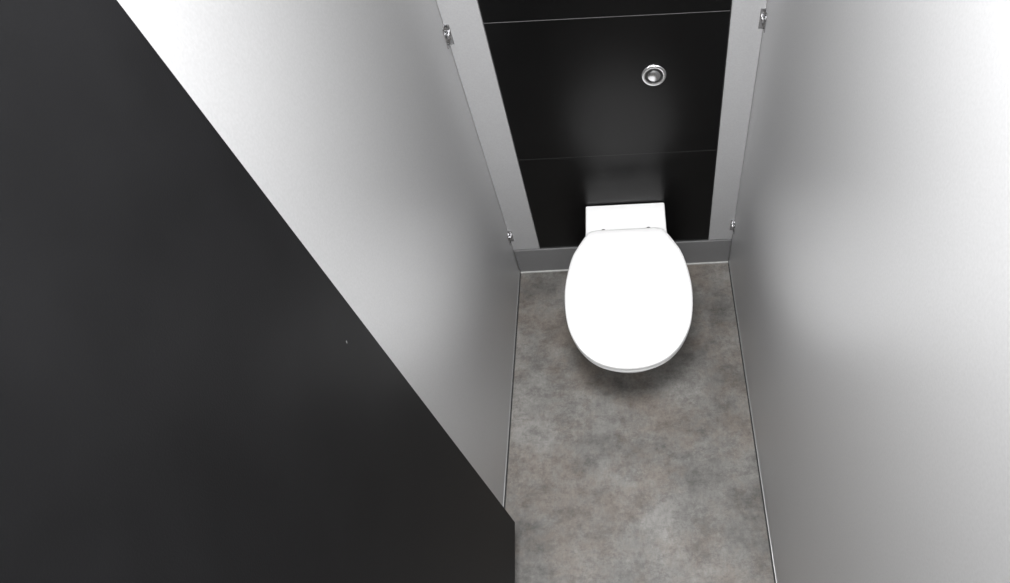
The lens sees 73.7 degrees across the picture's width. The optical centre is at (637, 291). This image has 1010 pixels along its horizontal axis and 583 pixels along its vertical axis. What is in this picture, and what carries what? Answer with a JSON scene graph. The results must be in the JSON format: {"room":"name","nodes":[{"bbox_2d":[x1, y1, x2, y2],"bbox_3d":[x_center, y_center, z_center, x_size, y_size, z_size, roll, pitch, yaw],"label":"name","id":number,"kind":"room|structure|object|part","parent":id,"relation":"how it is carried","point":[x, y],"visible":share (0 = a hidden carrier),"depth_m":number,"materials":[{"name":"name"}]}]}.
{"room":"public restroom","nodes":[
{"label":"public restroom","id":0,"kind":"room"},
{"bbox_2d":[505,259,773,582],"bbox_3d":[0.063,1.228,1.678,3.100,0.065,3.392,-3,57,0],"label":"floor","id":1,"kind":"structure","parent":0,"point":[648,476],"depth_m":2.10,"materials":[{"name":"concrete"}]},
{"bbox_2d":[504,272,520,508],"bbox_3d":[-0.421,0.627,2.054,0.017,0.004,1.688,-3,57,0],"label":"base gap","id":2,"kind":"object","parent":1,"relation":"on","point":[520,272],"visible":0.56,"depth_m":2.23,"materials":[{"name":"grey"}]},
{"bbox_2d":[503,270,519,506],"bbox_3d":[-0.423,0.625,2.050,0.014,0.006,1.688,-3,57,0],"label":"channel","id":3,"kind":"object","parent":2,"relation":"on","point":[519,270],"visible":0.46,"depth_m":2.23,"materials":[{"name":"metal"}]},
{"bbox_2d":[117,0,519,505],"bbox_3d":[-0.452,0.074,1.220,0.013,1.994,1.696,-3,57,0],"label":"panel","id":4,"kind":"object","parent":3,"relation":"on","point":[353,119],"visible":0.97,"depth_m":1.18,"materials":[{"name":"white laminate"}]},
{"bbox_2d":[514,239,730,271],"bbox_3d":[-0.054,-0.138,2.462,0.797,0.136,0.014,-3,57,0],"label":"baseboard","id":5,"kind":"structure","parent":1,"relation":"on","point":[700,251],"depth_m":2.45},
{"bbox_3d":[-0.057,-0.177,2.408,0.797,0.005,0.008,-3,57,0],"label":"skirting shadow gap","id":6,"kind":"part","parent":5,"relation":"part of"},
{"bbox_2d":[728,260,775,582],"bbox_3d":[0.388,0.586,2.054,0.017,0.004,1.688,-3,57,0],"label":"base gap","id":7,"kind":"object","parent":1,"relation":"on","point":[728,260],"visible":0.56,"depth_m":2.13,"materials":[{"name":"grey"}]},
{"bbox_2d":[729,262,776,582],"bbox_3d":[0.390,0.583,2.050,0.014,0.006,1.688,-3,57,0],"label":"channel","id":8,"kind":"object","parent":7,"relation":"on","point":[729,262],"visible":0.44,"depth_m":2.13,"materials":[{"name":"metal"}]},
{"bbox_2d":[729,0,1009,582],"bbox_3d":[0.363,0.033,1.220,0.013,1.994,1.696,-3,57,0],"label":"panel","id":9,"kind":"object","parent":8,"relation":"on","point":[869,256],"visible":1,"depth_m":0.95,"materials":[{"name":"white laminate"}]},
{"bbox_3d":[-0.008,0.763,0.738,0.829,2.030,0.030,-3,57,0],"label":"frame","id":10,"kind":"object","parent":1,"relation":"on","visible":0},
{"bbox_2d":[0,0,514,582],"bbox_3d":[-0.353,0.433,0.901,0.015,1.840,0.685,-6,57,-2],"label":"door leaf","id":11,"kind":"structure","parent":10,"relation":"attached to","point":[185,398],"depth_m":0.54,"materials":[{"name":"laminate"}]},
{"bbox_3d":[-0.041,-0.800,1.581,3.100,2.340,0.107,-3,57,0],"label":"wall","id":12,"kind":"structure","parent":0,"visible":0},
{"bbox_2d":[436,0,766,249],"bbox_3d":[-0.081,-0.664,1.672,0.803,2.040,0.017,-3,57,0],"label":"panelling","id":13,"kind":"object","parent":12,"relation":"attached to","point":[565,117],"visible":0.95,"depth_m":1.86,"materials":[{"name":"laminate"}]},
{"bbox_2d":[442,24,453,48],"bbox_3d":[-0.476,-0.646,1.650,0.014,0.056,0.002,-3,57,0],"label":"bracket back leaf","id":14,"kind":"object","parent":13,"relation":"attached to","point":[447,28],"depth_m":1.64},
{"bbox_3d":[-0.084,-0.817,1.437,0.614,0.474,0.006,-3,57,0],"label":"black panel","id":15,"kind":"part","parent":13,"relation":"part of","materials":[{"name":"laminate"}]},
{"bbox_3d":[-0.070,-0.555,1.835,0.614,0.474,0.006,-3,57,0],"label":"black panel","id":16,"kind":"part","parent":13,"relation":"part of","materials":[{"name":"laminate"}]},
{"bbox_3d":[-0.057,-0.302,2.220,0.614,0.447,0.006,-3,57,0],"label":"black panel","id":17,"kind":"part","parent":13,"relation":"part of","materials":[{"name":"laminate"}]},
{"bbox_2d":[565,203,692,372],"bbox_3d":[-0.027,0.034,2.142,0.386,0.340,0.638,-3,57,0],"label":"wall-hung toilet","id":18,"kind":"object","parent":13,"relation":"attached to","point":[629,294],"visible":1,"depth_m":1.97,"materials":[{"name":"white ceramic"}]},
{"bbox_3d":[-0.028,0.021,1.997,0.382,0.018,0.496,-3,57,0],"label":"seat","id":19,"kind":"part","parent":18,"relation":"part of","materials":[{"name":"white plastic"}]},
{"bbox_2d":[642,65,665,85],"bbox_3d":[0.043,-0.587,1.785,0.068,0.068,0.005,-3,57,0],"label":"button","id":20,"kind":"object","parent":13,"relation":"attached to","point":[652,75],"visible":1,"depth_m":1.78,"materials":[{"name":"silver metal"}]},
{"bbox_2d":[758,8,765,28],"bbox_3d":[0.313,-0.687,1.650,0.014,0.056,0.002,-3,57,0],"label":"bracket back leaf","id":21,"kind":"object","parent":13,"relation":"attached to","point":[762,13],"depth_m":1.64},
{"bbox_2d":[763,8,767,32],"bbox_3d":[0.319,-0.679,1.645,0.002,0.056,0.022,-3,57,0],"label":"bracket side leaf","id":22,"kind":"object","parent":13,"relation":"attached to","point":[766,12],"visible":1,"depth_m":1.64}
]}

